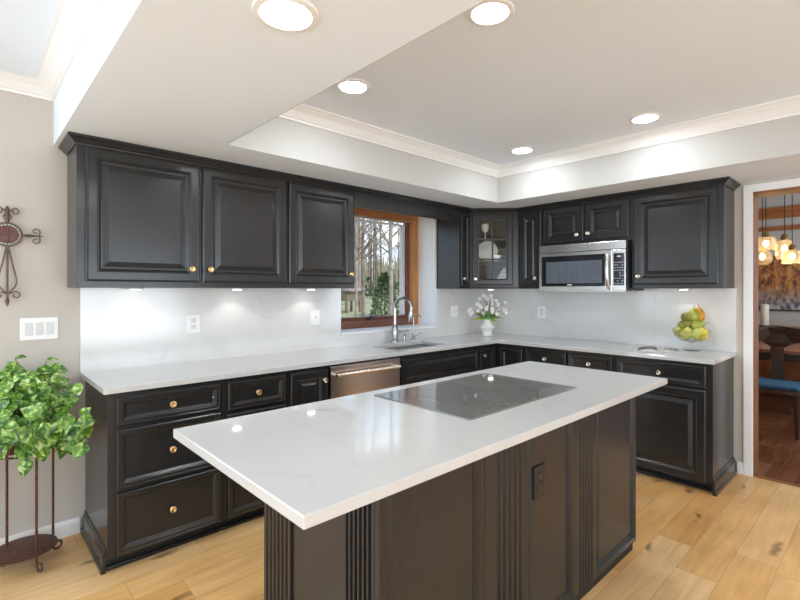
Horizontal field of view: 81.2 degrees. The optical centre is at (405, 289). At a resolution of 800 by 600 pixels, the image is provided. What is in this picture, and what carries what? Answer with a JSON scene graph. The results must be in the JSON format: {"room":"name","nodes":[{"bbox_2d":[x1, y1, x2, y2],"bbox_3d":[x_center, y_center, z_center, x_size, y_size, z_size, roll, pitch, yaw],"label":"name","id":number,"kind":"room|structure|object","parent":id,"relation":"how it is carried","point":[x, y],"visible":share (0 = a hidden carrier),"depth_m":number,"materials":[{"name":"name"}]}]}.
{"room":"kitchen","nodes":[
{"label":"kitchen","id":0,"kind":"room"},
{"bbox_2d":[0,90,436,537],"bbox_3d":[-2.228,0.082,2.583,8.200,2.600,0.380,0,0,-43],"label":"wall","id":1,"kind":"structure","parent":0,"point":[33,170],"depth_m":2.54,"materials":[{"name":"beige paint"}]},
{"bbox_2d":[0,206,42,306],"bbox_3d":[-2.080,-0.177,2.437,0.296,0.526,0.037,0,0,-43],"label":"wall cross","id":2,"kind":"object","parent":1,"relation":"attached to","point":[9,234],"visible":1,"depth_m":2.44,"materials":[{"name":"brown metal"}]},
{"bbox_2d":[20,317,57,340],"bbox_3d":[-1.992,0.210,2.539,0.165,0.120,0.010,0,0,-43],"label":"light switch","id":3,"kind":"object","parent":1,"relation":"attached to","point":[45,327],"visible":1,"depth_m":2.54,"materials":[{"name":"white plastic"}]},
{"bbox_2d":[0,517,79,545],"bbox_3d":[-2.140,1.338,2.397,0.773,0.088,0.014,0,0,-43],"label":"baseboard","id":4,"kind":"structure","parent":1,"relation":"attached to","point":[66,528],"depth_m":2.59,"materials":[{"name":"white paint"}]},
{"bbox_2d":[0,0,100,101],"bbox_3d":[-1.009,-1.080,-1.462,4.184,0.076,7.180,0,0,-43],"label":"trim","id":5,"kind":"structure","parent":1,"relation":"attached to","point":[73,18],"depth_m":2.15,"materials":[{"name":"white paint"}]},
{"bbox_2d":[67,144,286,287],"bbox_3d":[-1.348,-0.391,2.914,1.203,0.757,0.348,0,0,-43],"label":"upper cabinet","id":6,"kind":"object","parent":1,"relation":"attached to","point":[134,220],"visible":1,"depth_m":2.70,"materials":[{"name":"grey paint"}]},
{"bbox_2d":[58,131,740,212],"bbox_3d":[0.158,-0.778,3.643,4.552,0.044,1.665,0,0,-13],"label":"crown molding","id":7,"kind":"structure","parent":6,"relation":"attached to","point":[71,139],"depth_m":3.35,"materials":[{"name":"grey paint"}]},
{"bbox_2d":[80,288,484,371],"bbox_3d":[-0.483,0.228,3.958,3.775,0.481,0.015,0,0,-43],"label":"backsplash","id":8,"kind":"structure","parent":1,"relation":"attached to","point":[120,327],"depth_m":3.18,"materials":[{"name":"stone"}]},
{"bbox_2d":[187,314,199,332],"bbox_3d":[-1.399,0.222,3.078,0.082,0.120,0.008,0,0,-43],"label":"outlet","id":9,"kind":"object","parent":8,"relation":"attached to","point":[193,321],"visible":1,"depth_m":3.08,"materials":[{"name":"white plastic"}]},
{"bbox_2d":[311,310,319,324],"bbox_3d":[-0.717,0.220,3.715,0.082,0.120,0.016,0,0,-43],"label":"toggle switch","id":10,"kind":"object","parent":8,"relation":"attached to","point":[315,314],"visible":1,"depth_m":3.72,"materials":[{"name":"white plastic"}]},
{"bbox_2d":[450,305,457,316],"bbox_3d":[0.511,0.222,4.874,0.118,0.120,0.016,0,0,-43],"label":"toggle switch","id":11,"kind":"object","parent":8,"relation":"attached to","point":[453,309],"visible":1,"depth_m":4.88,"materials":[{"name":"white plastic"}]},
{"bbox_2d":[287,181,353,287],"bbox_3d":[-0.697,-0.391,3.527,0.583,0.757,0.348,0,0,-43],"label":"upper cabinet","id":12,"kind":"object","parent":1,"relation":"attached to","point":[320,220],"visible":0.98,"depth_m":3.40,"materials":[{"name":"grey paint"}]},
{"bbox_2d":[354,193,458,222],"bbox_3d":[0.053,-0.710,4.074,1.257,0.120,0.019,0,0,-43],"label":"valance","id":13,"kind":"object","parent":12,"relation":"attached to","point":[360,200],"visible":0.87,"depth_m":3.99,"materials":[{"name":"grey paint"}]},
{"bbox_2d":[341,207,417,328],"bbox_3d":[-0.335,-0.211,4.527,1.167,1.134,0.130,0,0,-43],"label":"window","id":14,"kind":"structure","parent":1,"relation":"in","point":[408,232],"depth_m":4.83,"materials":[{"name":"orange wood"}]},
{"bbox_2d":[341,324,435,334],"bbox_3d":[-0.201,0.366,4.385,1.157,0.020,0.260,0,0,-43],"label":"window sill","id":15,"kind":"structure","parent":1,"relation":"attached to","point":[416,326],"depth_m":4.32,"materials":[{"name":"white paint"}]},
{"bbox_2d":[418,217,434,324],"bbox_3d":[-0.208,-0.211,4.393,1.167,1.133,0.240,0,0,-43],"label":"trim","id":16,"kind":"structure","parent":1,"relation":"attached to","point":[426,226],"depth_m":4.79,"materials":[{"name":"white paint"}]},
{"bbox_2d":[437,212,469,288],"bbox_3d":[0.489,-0.391,4.645,0.160,0.757,0.348,0,0,-43],"label":"upper cabinet","id":17,"kind":"object","parent":1,"relation":"attached to","point":[453,238],"visible":0.95,"depth_m":4.56,"materials":[{"name":"grey paint"}]},
{"bbox_2d":[470,213,518,288],"bbox_3d":[0.876,-0.391,4.805,0.633,0.757,0.644,0,0,-43],"label":"upper cabinet","id":18,"kind":"object","parent":1,"relation":"attached to","point":[503,231],"visible":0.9,"depth_m":4.59,"materials":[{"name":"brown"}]},
{"bbox_2d":[481,224,488,237],"bbox_3d":[0.797,-0.585,4.680,0.080,0.150,0.080,0,0,-43],"label":"goblet","id":19,"kind":"object","parent":18,"relation":"on","point":[485,227],"visible":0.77,"depth_m":4.65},
{"bbox_2d":[479,241,497,260],"bbox_3d":[0.826,-0.393,4.718,0.209,0.206,0.052,0,0,3],"label":"plate","id":20,"kind":"object","parent":18,"relation":"on","point":[485,248],"visible":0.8,"depth_m":4.73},
{"bbox_2d":[0,0,799,164],"bbox_3d":[0.406,-1.168,-0.210,8.200,0.100,7.300,0,0,-43],"label":"ceiling","id":21,"kind":"structure","parent":0,"point":[555,75],"depth_m":2.36,"materials":[{"name":"white paint"}]},
{"bbox_2d":[335,78,369,93],"bbox_3d":[-0.289,-1.113,2.558,0.192,0.009,0.192,0,0,-43],"label":"recessed light","id":22,"kind":"object","parent":21,"relation":"in","point":[348,85],"visible":0.96,"depth_m":2.55,"materials":[{"name":"white paint"}]},
{"bbox_2d":[466,0,513,25],"bbox_3d":[0.339,-1.113,1.878,0.192,0.009,0.192,0,0,-43],"label":"recessed light","id":23,"kind":"object","parent":21,"relation":"in","point":[489,12],"visible":0.94,"depth_m":1.87,"materials":[{"name":"white paint"}]},
{"bbox_2d":[510,146,533,153],"bbox_3d":[0.928,-1.113,3.728,0.192,0.009,0.192,0,0,-43],"label":"recessed light","id":24,"kind":"object","parent":21,"relation":"in","point":[523,149],"visible":1,"depth_m":3.72,"materials":[{"name":"white paint"}]},
{"bbox_2d":[629,112,661,123],"bbox_3d":[1.555,-1.113,3.034,0.192,0.009,0.192,0,0,-43],"label":"recessed light","id":25,"kind":"object","parent":21,"relation":"in","point":[642,118],"visible":1,"depth_m":3.02,"materials":[{"name":"white paint"}]},
{"bbox_2d":[0,392,799,599],"bbox_3d":[1.758,1.432,1.271,12.200,0.100,7.600,0,0,-43],"label":"floor","id":26,"kind":"structure","parent":0,"point":[742,542],"depth_m":2.41,"materials":[{"name":"brown wood"}]},
{"bbox_2d":[0,446,62,572],"bbox_3d":[-1.907,1.028,2.330,0.276,0.704,0.276,0,0,-26],"label":"plant stand","id":27,"kind":"object","parent":26,"relation":"on","point":[23,549],"visible":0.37,"depth_m":2.32,"materials":[{"name":"metal"}]},
{"bbox_2d":[6,446,14,455],"bbox_3d":[-1.907,0.726,2.330,0.223,0.140,0.223,0,0,-43],"label":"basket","id":28,"kind":"object","parent":27,"relation":"on","point":[7,453],"depth_m":2.24,"materials":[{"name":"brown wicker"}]},
{"bbox_2d":[0,534,57,565],"bbox_3d":[-1.907,1.292,2.330,0.275,0.010,0.275,0,0,-43],"label":"shelf","id":29,"kind":"object","parent":27,"relation":"attached to","point":[19,550],"depth_m":2.33,"materials":[{"name":"metal"}]},
{"bbox_2d":[0,355,95,477],"bbox_3d":[-1.832,0.732,2.224,0.530,0.799,0.617,0,0,-43],"label":"pothos","id":30,"kind":"object","parent":27,"relation":"on","point":[38,428],"visible":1,"depth_m":2.19,"materials":[{"name":"green plant"}]},
{"bbox_2d":[80,379,222,574],"bbox_3d":[-1.429,0.941,2.635,0.584,0.883,0.610,0,0,-43],"label":"base cabinet","id":31,"kind":"object","parent":26,"relation":"on","point":[147,494],"visible":0.93,"depth_m":2.40,"materials":[{"name":"grey paint"}]},
{"bbox_2d":[219,371,286,530],"bbox_3d":[-1.070,0.941,2.973,0.399,0.883,0.610,0,0,-43],"label":"base cabinet","id":32,"kind":"object","parent":26,"relation":"on","point":[247,395],"visible":0.34,"depth_m":2.73,"materials":[{"name":"grey paint"}]},
{"bbox_2d":[287,366,327,406],"bbox_3d":[-0.809,0.941,3.212,0.307,0.883,0.622,0,0,-43],"label":"base cabinet","id":33,"kind":"object","parent":26,"relation":"on","point":[307,385],"visible":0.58,"depth_m":3.00,"materials":[{"name":"grey paint"}]},
{"bbox_2d":[328,356,400,398],"bbox_3d":[-0.453,0.941,3.529,0.636,0.883,0.640,0,0,-43],"label":"dishwasher","id":34,"kind":"object","parent":26,"relation":"on","point":[345,379],"visible":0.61,"depth_m":3.30,"materials":[{"name":"silver metal"}]},
{"bbox_2d":[386,344,477,385],"bbox_3d":[0.123,0.941,4.091,0.965,0.883,0.622,0,0,-43],"label":"base cabinet","id":35,"kind":"object","parent":26,"relation":"on","point":[420,367],"visible":0.06,"depth_m":3.86,"materials":[{"name":"grey paint"}]},
{"bbox_2d":[80,332,736,394],"bbox_3d":[0.323,0.483,3.102,3.775,0.030,2.366,0,0,-43],"label":"countertop","id":36,"kind":"structure","parent":35,"relation":"on","point":[120,380],"depth_m":3.26,"materials":[{"name":"white stone"}]},
{"bbox_2d":[391,297,412,341],"bbox_3d":[-0.033,0.264,4.159,0.167,0.409,0.174,0,0,-14],"label":"faucet","id":37,"kind":"object","parent":36,"relation":"on","point":[395,332],"visible":1,"depth_m":4.18,"materials":[{"name":"silver metal"}]},
{"bbox_2d":[411,314,421,339],"bbox_3d":[0.099,0.346,4.357,0.105,0.245,0.043,0,0,-11],"label":"filter faucet","id":38,"kind":"object","parent":36,"relation":"on","point":[413,336],"visible":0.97,"depth_m":4.35,"materials":[{"name":"silver metal"}]},
{"bbox_2d":[467,294,507,335],"bbox_3d":[0.884,0.251,4.814,0.498,0.435,0.294,0,0,-16],"label":"flower vase","id":39,"kind":"object","parent":36,"relation":"on","point":[487,327],"visible":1,"depth_m":4.77,"materials":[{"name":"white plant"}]},
{"bbox_2d":[636,345,682,353],"bbox_3d":[1.962,0.456,3.620,0.310,0.022,0.260,0,0,29],"label":"magazine","id":40,"kind":"object","parent":36,"relation":"on","point":[648,348],"visible":1,"depth_m":3.57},
{"bbox_2d":[672,329,711,350],"bbox_3d":[2.211,0.387,3.615,0.264,0.162,0.264,0,0,-43],"label":"pedestal bowl","id":41,"kind":"object","parent":36,"relation":"on","point":[672,329],"visible":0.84,"depth_m":3.61,"materials":[{"name":"clear glass"}]},
{"bbox_2d":[674,326,681,335],"bbox_3d":[2.118,0.317,3.631,0.089,0.081,0.066,0,0,-43],"label":"pear","id":42,"kind":"object","parent":41,"relation":"in","point":[677,330],"visible":0.85,"depth_m":3.61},
{"bbox_2d":[680,326,690,339],"bbox_3d":[2.148,0.326,3.583,0.086,0.113,0.084,0,0,-43],"label":"pear","id":43,"kind":"object","parent":41,"relation":"in","point":[685,334],"visible":0.98,"depth_m":3.55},
{"bbox_2d":[678,320,692,329],"bbox_3d":[2.163,0.272,3.602,0.079,0.078,0.112,0,0,-43],"label":"pear","id":44,"kind":"object","parent":43,"relation":"on","point":[682,324],"visible":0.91,"depth_m":3.58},
{"bbox_2d":[680,312,691,320],"bbox_3d":[2.148,0.208,3.589,0.117,0.077,0.077,0,0,-43],"label":"pear","id":45,"kind":"object","parent":44,"relation":"on","point":[685,316],"visible":0.98,"depth_m":3.57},
{"bbox_2d":[691,326,703,338],"bbox_3d":[2.207,0.322,3.542,0.077,0.106,0.095,0,0,-43],"label":"pear","id":46,"kind":"object","parent":41,"relation":"in","point":[695,333],"visible":0.98,"depth_m":3.52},
{"bbox_2d":[690,320,706,329],"bbox_3d":[2.235,0.271,3.560,0.121,0.079,0.081,0,0,33],"label":"pear","id":47,"kind":"object","parent":46,"relation":"on","point":[696,324],"visible":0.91,"depth_m":3.54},
{"bbox_2d":[688,307,698,320],"bbox_3d":[2.215,0.181,3.606,0.079,0.126,0.079,0,0,-43],"label":"pear","id":48,"kind":"object","parent":47,"relation":"on","point":[693,311],"visible":0.84,"depth_m":3.58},
{"bbox_2d":[698,333,708,340],"bbox_3d":[2.271,0.347,3.570,0.088,0.080,0.082,0,0,-43],"label":"lemon","id":49,"kind":"object","parent":41,"relation":"in","point":[707,336],"visible":0.44,"depth_m":3.54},
{"bbox_2d":[701,329,707,336],"bbox_3d":[2.241,0.327,3.532,0.062,0.063,0.078,0,0,-43],"label":"lemon","id":50,"kind":"object","parent":41,"relation":"in","point":[704,332],"visible":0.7,"depth_m":3.51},
{"bbox_3d":[2.292,0.322,3.645,0.081,0.087,0.080,0,0,-43],"label":"lemon","id":51,"kind":"object","parent":41,"relation":"in","visible":0},
{"bbox_3d":[2.275,0.265,3.639,0.123,0.075,0.077,0,0,-43],"label":"pear","id":52,"kind":"object","parent":51,"relation":"on","visible":0},
{"bbox_2d":[696,304,705,320],"bbox_3d":[2.272,0.175,3.616,0.084,0.134,0.084,0,0,-43],"label":"pear","id":53,"kind":"object","parent":52,"relation":"on","point":[701,314],"visible":0.8,"depth_m":3.58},
{"bbox_2d":[264,397,635,599],"bbox_3d":[0.338,0.941,2.129,1.785,0.884,0.696,0,0,-43],"label":"kitchen island","id":54,"kind":"object","parent":26,"relation":"on","point":[476,530],"visible":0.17,"depth_m":1.65,"materials":[{"name":"grey paint"}]},
{"bbox_2d":[173,361,666,529],"bbox_3d":[0.301,0.483,2.023,2.196,0.030,0.835,0,0,-43],"label":"island countertop","id":55,"kind":"structure","parent":54,"relation":"on","point":[315,463],"depth_m":1.46,"materials":[{"name":"white stone"}]},
{"bbox_2d":[374,373,576,420],"bbox_3d":[0.337,0.465,2.141,0.802,0.006,0.540,0,0,-43],"label":"cooktop","id":56,"kind":"object","parent":55,"relation":"in","point":[472,397],"visible":1,"depth_m":2.06,"materials":[{"name":"glass"}]},
{"bbox_2d":[533,463,544,500],"bbox_3d":[0.525,0.752,1.832,0.076,0.128,0.010,0,0,-43],"label":"outlet","id":57,"kind":"object","parent":54,"relation":"attached to","point":[538,471],"visible":1,"depth_m":1.82,"materials":[{"name":"black plastic"}]},
{"bbox_2d":[478,343,524,370],"bbox_3d":[0.877,0.941,4.620,0.855,0.883,0.885,0,0,-43],"label":"base cabinet","id":58,"kind":"object","parent":26,"relation":"on","point":[495,355],"visible":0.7,"depth_m":4.31,"materials":[{"name":"grey paint"}]},
{"bbox_2d":[525,346,567,365],"bbox_3d":[1.404,0.941,4.231,0.622,0.883,0.402,0,0,-43],"label":"base cabinet","id":59,"kind":"object","parent":26,"relation":"on","point":[535,354],"visible":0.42,"depth_m":4.03,"materials":[{"name":"grey paint"}]},
{"bbox_2d":[568,350,614,371],"bbox_3d":[1.677,0.941,3.941,0.622,0.883,0.390,0,0,-43],"label":"base cabinet","id":60,"kind":"object","parent":26,"relation":"on","point":[598,361],"visible":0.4,"depth_m":3.74,"materials":[{"name":"grey paint"}]},
{"bbox_2d":[615,355,736,496],"bbox_3d":[2.044,0.941,3.552,0.622,0.883,0.674,0,0,-43],"label":"base cabinet","id":61,"kind":"object","parent":26,"relation":"on","point":[685,425],"visible":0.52,"depth_m":3.30,"materials":[{"name":"grey paint"}]},
{"bbox_2d":[754,475,799,486],"bbox_3d":[2.907,1.378,3.131,0.035,0.008,0.931,0,0,-43],"label":"threshold","id":62,"kind":"object","parent":26,"relation":"on","point":[758,476],"visible":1,"depth_m":3.37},
{"bbox_2d":[759,326,799,440],"bbox_3d":[3.631,0.876,4.603,0.497,1.017,0.500,0,0,-43],"label":"dining chair","id":63,"kind":"object","parent":26,"relation":"on","point":[775,337],"visible":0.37,"depth_m":4.67,"materials":[{"name":"brown wood"}]},
{"bbox_2d":[759,377,799,391],"bbox_3d":[3.603,0.917,4.577,0.396,0.040,0.436,0,0,-43],"label":"seat cushion","id":64,"kind":"object","parent":63,"relation":"on","point":[770,384],"depth_m":4.46,"materials":[{"name":"blue fabric"}]},
{"bbox_2d":[759,326,799,381],"bbox_3d":[5.288,0.937,5.974,0.390,0.890,2.260,0,0,-43],"label":"sideboard","id":65,"kind":"object","parent":26,"relation":"on","point":[792,370],"visible":0.02,"depth_m":6.07,"materials":[{"name":"brown wood"}]},
{"bbox_3d":[4.898,0.485,6.293,0.180,0.015,0.280,0,0,-43],"label":"tray","id":66,"kind":"object","parent":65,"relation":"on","visible":0},
{"bbox_2d":[761,304,768,324],"bbox_3d":[4.860,0.327,6.319,0.092,0.299,0.092,0,0,-43],"label":"candle","id":67,"kind":"object","parent":66,"relation":"on","point":[764,307],"visible":0.99,"depth_m":6.29,"materials":[{"name":"beige wax"}]},
{"bbox_2d":[759,341,799,362],"bbox_3d":[4.501,1.007,5.162,1.170,0.750,2.100,0,0,-43],"label":"dining table","id":68,"kind":"object","parent":26,"relation":"on","point":[792,352],"visible":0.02,"depth_m":5.00,"materials":[{"name":"brown wood"}]},
{"bbox_2d":[54,0,799,207],"bbox_3d":[1.930,-0.960,1.309,3.896,0.316,7.180,0,0,-43],"label":"ceiling","id":69,"kind":"structure","parent":0,"point":[192,77],"depth_m":1.76,"materials":[{"name":"white paint"}]},
{"bbox_2d":[251,0,319,32],"bbox_3d":[-0.346,-0.797,1.351,0.192,0.009,0.192,0,0,-43],"label":"recessed light","id":70,"kind":"object","parent":69,"relation":"in","point":[292,16],"visible":1,"depth_m":1.35,"materials":[{"name":"white paint"}]},
{"bbox_2d":[227,0,799,202],"bbox_3d":[2.159,-0.960,1.072,2.523,0.316,6.500,0,0,-43],"label":"ceiling tray side","id":71,"kind":"structure","parent":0,"point":[278,136],"depth_m":3.23,"materials":[{"name":"grey paint"}]},
{"bbox_2d":[277,95,799,177],"bbox_3d":[2.159,-1.074,1.072,2.515,0.088,6.492,0,0,-43],"label":"trim","id":72,"kind":"structure","parent":71,"relation":"attached to","point":[302,113],"depth_m":3.25,"materials":[{"name":"white paint"}]},
{"bbox_2d":[734,176,799,469],"bbox_3d":[3.323,-0.068,2.801,0.176,2.900,7.680,0,0,-43],"label":"wall","id":73,"kind":"structure","parent":0,"point":[738,193],"depth_m":3.52,"materials":[{"name":"beige paint"}]},
{"bbox_2d":[519,210,542,288],"bbox_3d":[1.291,-0.391,4.574,0.348,0.757,0.258,0,0,-43],"label":"upper cabinet","id":74,"kind":"object","parent":73,"relation":"attached to","point":[531,222],"visible":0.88,"depth_m":4.48,"materials":[{"name":"grey paint"}]},
{"bbox_2d":[543,197,631,245],"bbox_3d":[1.657,-0.590,4.186,0.348,0.360,0.805,0,0,-43],"label":"upper cabinet","id":75,"kind":"object","parent":73,"relation":"attached to","point":[610,220],"visible":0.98,"depth_m":4.04,"materials":[{"name":"grey paint"}]},
{"bbox_2d":[539,240,643,291],"bbox_3d":[1.619,-0.194,4.142,0.432,0.420,0.781,0,0,-43],"label":"microwave","id":76,"kind":"object","parent":75,"relation":"attached to","point":[606,266],"visible":1,"depth_m":3.98,"materials":[{"name":"silver metal"}]},
{"bbox_2d":[485,288,736,351],"bbox_3d":[1.696,0.228,4.386,0.015,0.481,2.350,0,0,-43],"label":"backsplash","id":77,"kind":"structure","parent":73,"relation":"attached to","point":[649,316],"depth_m":4.14,"materials":[{"name":"stone"}]},
{"bbox_2d":[537,306,545,317],"bbox_3d":[1.370,0.222,4.715,0.008,0.120,0.095,0,0,-43],"label":"outlet","id":78,"kind":"object","parent":77,"relation":"attached to","point":[541,310],"visible":1,"depth_m":4.71,"materials":[{"name":"white plastic"}]},
{"bbox_2d":[632,184,733,288],"bbox_3d":[2.152,-0.391,3.660,0.348,0.757,0.637,0,0,-43],"label":"upper cabinet","id":79,"kind":"object","parent":73,"relation":"attached to","point":[682,238],"visible":0.98,"depth_m":3.51,"materials":[{"name":"grey paint"}]},
{"bbox_2d":[737,461,742,473],"bbox_3d":[2.519,1.338,3.514,0.014,0.088,0.036,0,0,-43],"label":"baseboard","id":80,"kind":"structure","parent":73,"relation":"attached to","point":[739,464],"depth_m":3.51,"materials":[{"name":"white paint"}]},
{"bbox_2d":[743,178,799,476],"bbox_3d":[2.899,0.299,3.110,0.016,2.167,1.073,0,0,-43],"label":"trim","id":81,"kind":"structure","parent":73,"relation":"attached to","point":[748,190],"depth_m":3.47,"materials":[{"name":"white paint"}]},
{"bbox_2d":[753,186,799,475],"bbox_3d":[2.962,0.328,3.183,0.176,2.109,0.971,0,0,-43],"label":"door frame","id":82,"kind":"structure","parent":73,"relation":"in","point":[793,190],"depth_m":3.51,"materials":[{"name":"wood"}]},
{"bbox_2d":[759,193,799,326],"bbox_3d":[5.474,-0.068,6.149,0.100,2.900,5.400,0,0,-43],"label":"wall","id":83,"kind":"structure","parent":0,"point":[782,318],"depth_m":6.42,"materials":[{"name":"grey paint"}]},
{"bbox_2d":[759,254,799,310],"bbox_3d":[5.423,-0.095,6.100,0.039,0.765,2.040,0,0,-43],"label":"painting","id":84,"kind":"object","parent":83,"relation":"attached to","point":[779,283],"visible":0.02,"depth_m":6.40,"materials":[{"name":"fabric"}]},
{"bbox_2d":[759,205,799,219],"bbox_3d":[5.420,-1.063,6.098,0.048,0.150,5.200,0,0,-43],"label":"trim","id":85,"kind":"structure","parent":83,"relation":"attached to","point":[776,212],"depth_m":6.39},
{"bbox_2d":[759,224,799,231],"bbox_3d":[5.427,-0.848,6.104,0.030,0.060,5.200,0,0,-43],"label":"trim","id":86,"kind":"structure","parent":83,"relation":"attached to","point":[787,227],"depth_m":6.40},
{"bbox_3d":[4.083,-1.468,4.837,3.724,0.100,5.200,0,0,-43],"label":"ceiling","id":87,"kind":"structure","parent":0,"visible":0},
{"bbox_2d":[759,197,772,264],"bbox_3d":[3.938,-0.847,5.154,0.190,1.138,0.190,0,0,-43],"label":"pendant light","id":88,"kind":"object","parent":87,"relation":"hanging from","point":[761,247],"visible":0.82,"depth_m":5.15,"materials":[{"name":"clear glass"}]},
{"bbox_2d":[759,244,766,250],"bbox_3d":[3.938,-0.473,5.154,0.072,0.070,0.072,0,0,-43],"label":"bulb","id":89,"kind":"object","parent":88,"relation":"attached to","point":[761,247],"depth_m":5.13,"materials":[{"name":"glass"}]},
{"bbox_2d":[760,197,774,246],"bbox_3d":[3.804,-0.917,4.931,0.176,0.998,0.176,0,0,-43],"label":"pendant light","id":90,"kind":"object","parent":87,"relation":"hanging from","point":[765,234],"visible":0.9,"depth_m":4.92,"materials":[{"name":"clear glass"}]},
{"bbox_2d":[762,231,769,237],"bbox_3d":[3.804,-0.583,4.931,0.072,0.070,0.072,0,0,-43],"label":"socket","id":91,"kind":"object","parent":90,"relation":"attached to","point":[766,234],"depth_m":4.91,"materials":[{"name":"gold metal"}]},
{"bbox_2d":[777,195,790,251],"bbox_3d":[3.942,-0.867,4.858,0.160,1.098,0.160,0,0,-43],"label":"pendant light","id":92,"kind":"object","parent":87,"relation":"hanging from","point":[784,236],"visible":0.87,"depth_m":4.85,"materials":[{"name":"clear glass"}]},
{"bbox_2d":[780,233,788,240],"bbox_3d":[3.942,-0.553,4.858,0.072,0.070,0.072,0,0,-43],"label":"socket","id":93,"kind":"object","parent":92,"relation":"attached to","point":[784,236],"depth_m":4.84,"materials":[{"name":"gold metal"}]},
{"bbox_2d":[781,194,796,262],"bbox_3d":[3.920,-0.842,4.736,0.176,1.148,0.176,0,0,-43],"label":"pendant light","id":94,"kind":"object","parent":87,"relation":"hanging from","point":[791,247],"visible":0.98,"depth_m":4.73,"materials":[{"name":"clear glass"}]},
{"bbox_2d":[788,244,796,250],"bbox_3d":[3.920,-0.433,4.736,0.072,0.070,0.072,0,0,-43],"label":"socket","id":95,"kind":"object","parent":94,"relation":"attached to","point":[791,247],"depth_m":4.71,"materials":[{"name":"gold metal"}]},
{"label":"outside","id":96,"kind":"structure","parent":0,"visible":0},
{"bbox_2d":[341,291,398,329],"bbox_3d":[-5.452,0.344,41.133,84.000,2.776,60.000,0,0,-43],"label":"ground","id":97,"kind":"structure","parent":96,"point":[368,301],"depth_m":25.25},
{"bbox_2d":[341,283,360,312],"bbox_3d":[-2.728,0.397,22.467,1.200,1.520,1.100,0,0,-43],"label":"hut","id":98,"kind":"object","parent":97,"relation":"on","point":[347,294],"visible":0.51,"depth_m":22.09,"materials":[{"name":"grey wood"}]},
{"bbox_2d":[354,221,354,277],"bbox_3d":[-5.156,-5.311,42.700,4.051,11.222,3.975,0,0,-43],"label":"bare tree","id":99,"kind":"object","parent":97,"relation":"on","point":[354,221],"visible":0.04,"depth_m":42.82,"materials":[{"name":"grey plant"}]},
{"bbox_2d":[359,218,360,284],"bbox_3d":[-2.728,-4.995,29.038,4.716,11.752,3.532,0,0,-43],"label":"bare tree","id":100,"kind":"object","parent":97,"relation":"on","point":[359,218],"visible":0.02,"depth_m":28.69,"materials":[{"name":"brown plant"}]},
{"bbox_2d":[354,217,381,328],"bbox_3d":[-1.605,-3.709,15.078,4.198,10.320,4.489,0,0,-3],"label":"bare tree","id":101,"kind":"object","parent":97,"relation":"on","point":[356,222],"visible":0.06,"depth_m":15.22,"materials":[{"name":"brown plant"}]},
{"bbox_2d":[354,220,382,291],"bbox_3d":[-3.056,-3.639,39.165,3.351,8.391,2.240,0,0,29],"label":"bare tree","id":102,"kind":"object","parent":97,"relation":"on","point":[371,254],"visible":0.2,"depth_m":39.02,"materials":[{"name":"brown plant"}]},
{"bbox_2d":[354,217,383,305],"bbox_3d":[-2.700,-4.094,27.219,3.584,10.142,3.033,0,0,-4],"label":"bare tree","id":103,"kind":"object","parent":97,"relation":"on","point":[371,251],"visible":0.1,"depth_m":27.14,"materials":[{"name":"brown plant"}]},
{"bbox_2d":[364,226,383,291],"bbox_3d":[-3.516,-4.277,44.661,3.126,9.197,3.876,0,0,-43],"label":"bare tree","id":104,"kind":"object","parent":97,"relation":"on","point":[369,226],"visible":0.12,"depth_m":44.32,"materials":[{"name":"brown plant"}]},
{"bbox_2d":[354,219,397,286],"bbox_3d":[-2.069,-3.807,33.421,2.896,9.060,3.572,0,0,-43],"label":"bare tree","id":105,"kind":"object","parent":97,"relation":"on","point":[376,254],"visible":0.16,"depth_m":33.16,"materials":[{"name":"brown plant"}]},
{"bbox_2d":[354,219,398,314],"bbox_3d":[-0.643,-5.351,17.881,4.660,13.299,5.664,0,0,-28],"label":"bare tree","id":106,"kind":"object","parent":97,"relation":"on","point":[391,235],"visible":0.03,"depth_m":17.58,"materials":[{"name":"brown plant"}]},
{"bbox_2d":[354,276,398,296],"bbox_3d":[-2.825,-0.338,38.901,5.428,1.836,5.516,0,0,-36],"label":"evergreen shrub","id":107,"kind":"object","parent":97,"relation":"on","point":[366,278],"visible":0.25,"depth_m":38.14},
{"bbox_2d":[361,218,392,316],"bbox_3d":[-1.309,-4.536,17.966,5.056,11.628,4.522,0,0,-43],"label":"bare tree","id":108,"kind":"object","parent":97,"relation":"on","point":[363,226],"visible":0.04,"depth_m":17.94,"materials":[{"name":"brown plant"}]},
{"bbox_2d":[366,220,388,275],"bbox_3d":[-2.582,-4.728,38.043,4.401,10.716,3.304,0,0,-43],"label":"bare tree","id":109,"kind":"object","parent":97,"relation":"on","point":[380,250],"visible":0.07,"depth_m":38.31,"materials":[{"name":"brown plant"}]},
{"bbox_2d":[364,253,397,290],"bbox_3d":[6.683,-2.247,66.942,78.264,5.419,11.025,0,0,-43],"label":"brush","id":110,"kind":"object","parent":97,"relation":"on","point":[385,268],"visible":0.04,"depth_m":53.00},
{"bbox_2d":[366,219,400,311],"bbox_3d":[-1.205,-3.855,20.863,3.870,10.003,3.911,0,0,24],"label":"bare tree","id":111,"kind":"object","parent":97,"relation":"on","point":[374,250],"visible":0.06,"depth_m":20.91,"materials":[{"name":"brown plant"}]},
{"bbox_2d":[369,272,398,315],"bbox_3d":[-0.893,0.165,20.064,1.381,2.021,1.392,0,0,-43],"label":"evergreen shrub","id":112,"kind":"object","parent":97,"relation":"on","point":[381,282],"visible":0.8,"depth_m":19.91,"materials":[{"name":"plant"}]},
{"bbox_2d":[372,226,398,260],"bbox_3d":[-1.081,-4.209,35.585,2.902,9.952,3.632,0,0,7],"label":"bare tree","id":113,"kind":"object","parent":97,"relation":"on","point":[394,226],"visible":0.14,"depth_m":35.22,"materials":[{"name":"grey plant"}]},
{"bbox_2d":[377,221,398,295],"bbox_3d":[-1.141,-4.176,41.273,3.865,9.480,3.803,0,0,11],"label":"bare tree","id":114,"kind":"object","parent":97,"relation":"on","point":[387,221],"visible":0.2,"depth_m":40.99,"materials":[{"name":"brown plant"}]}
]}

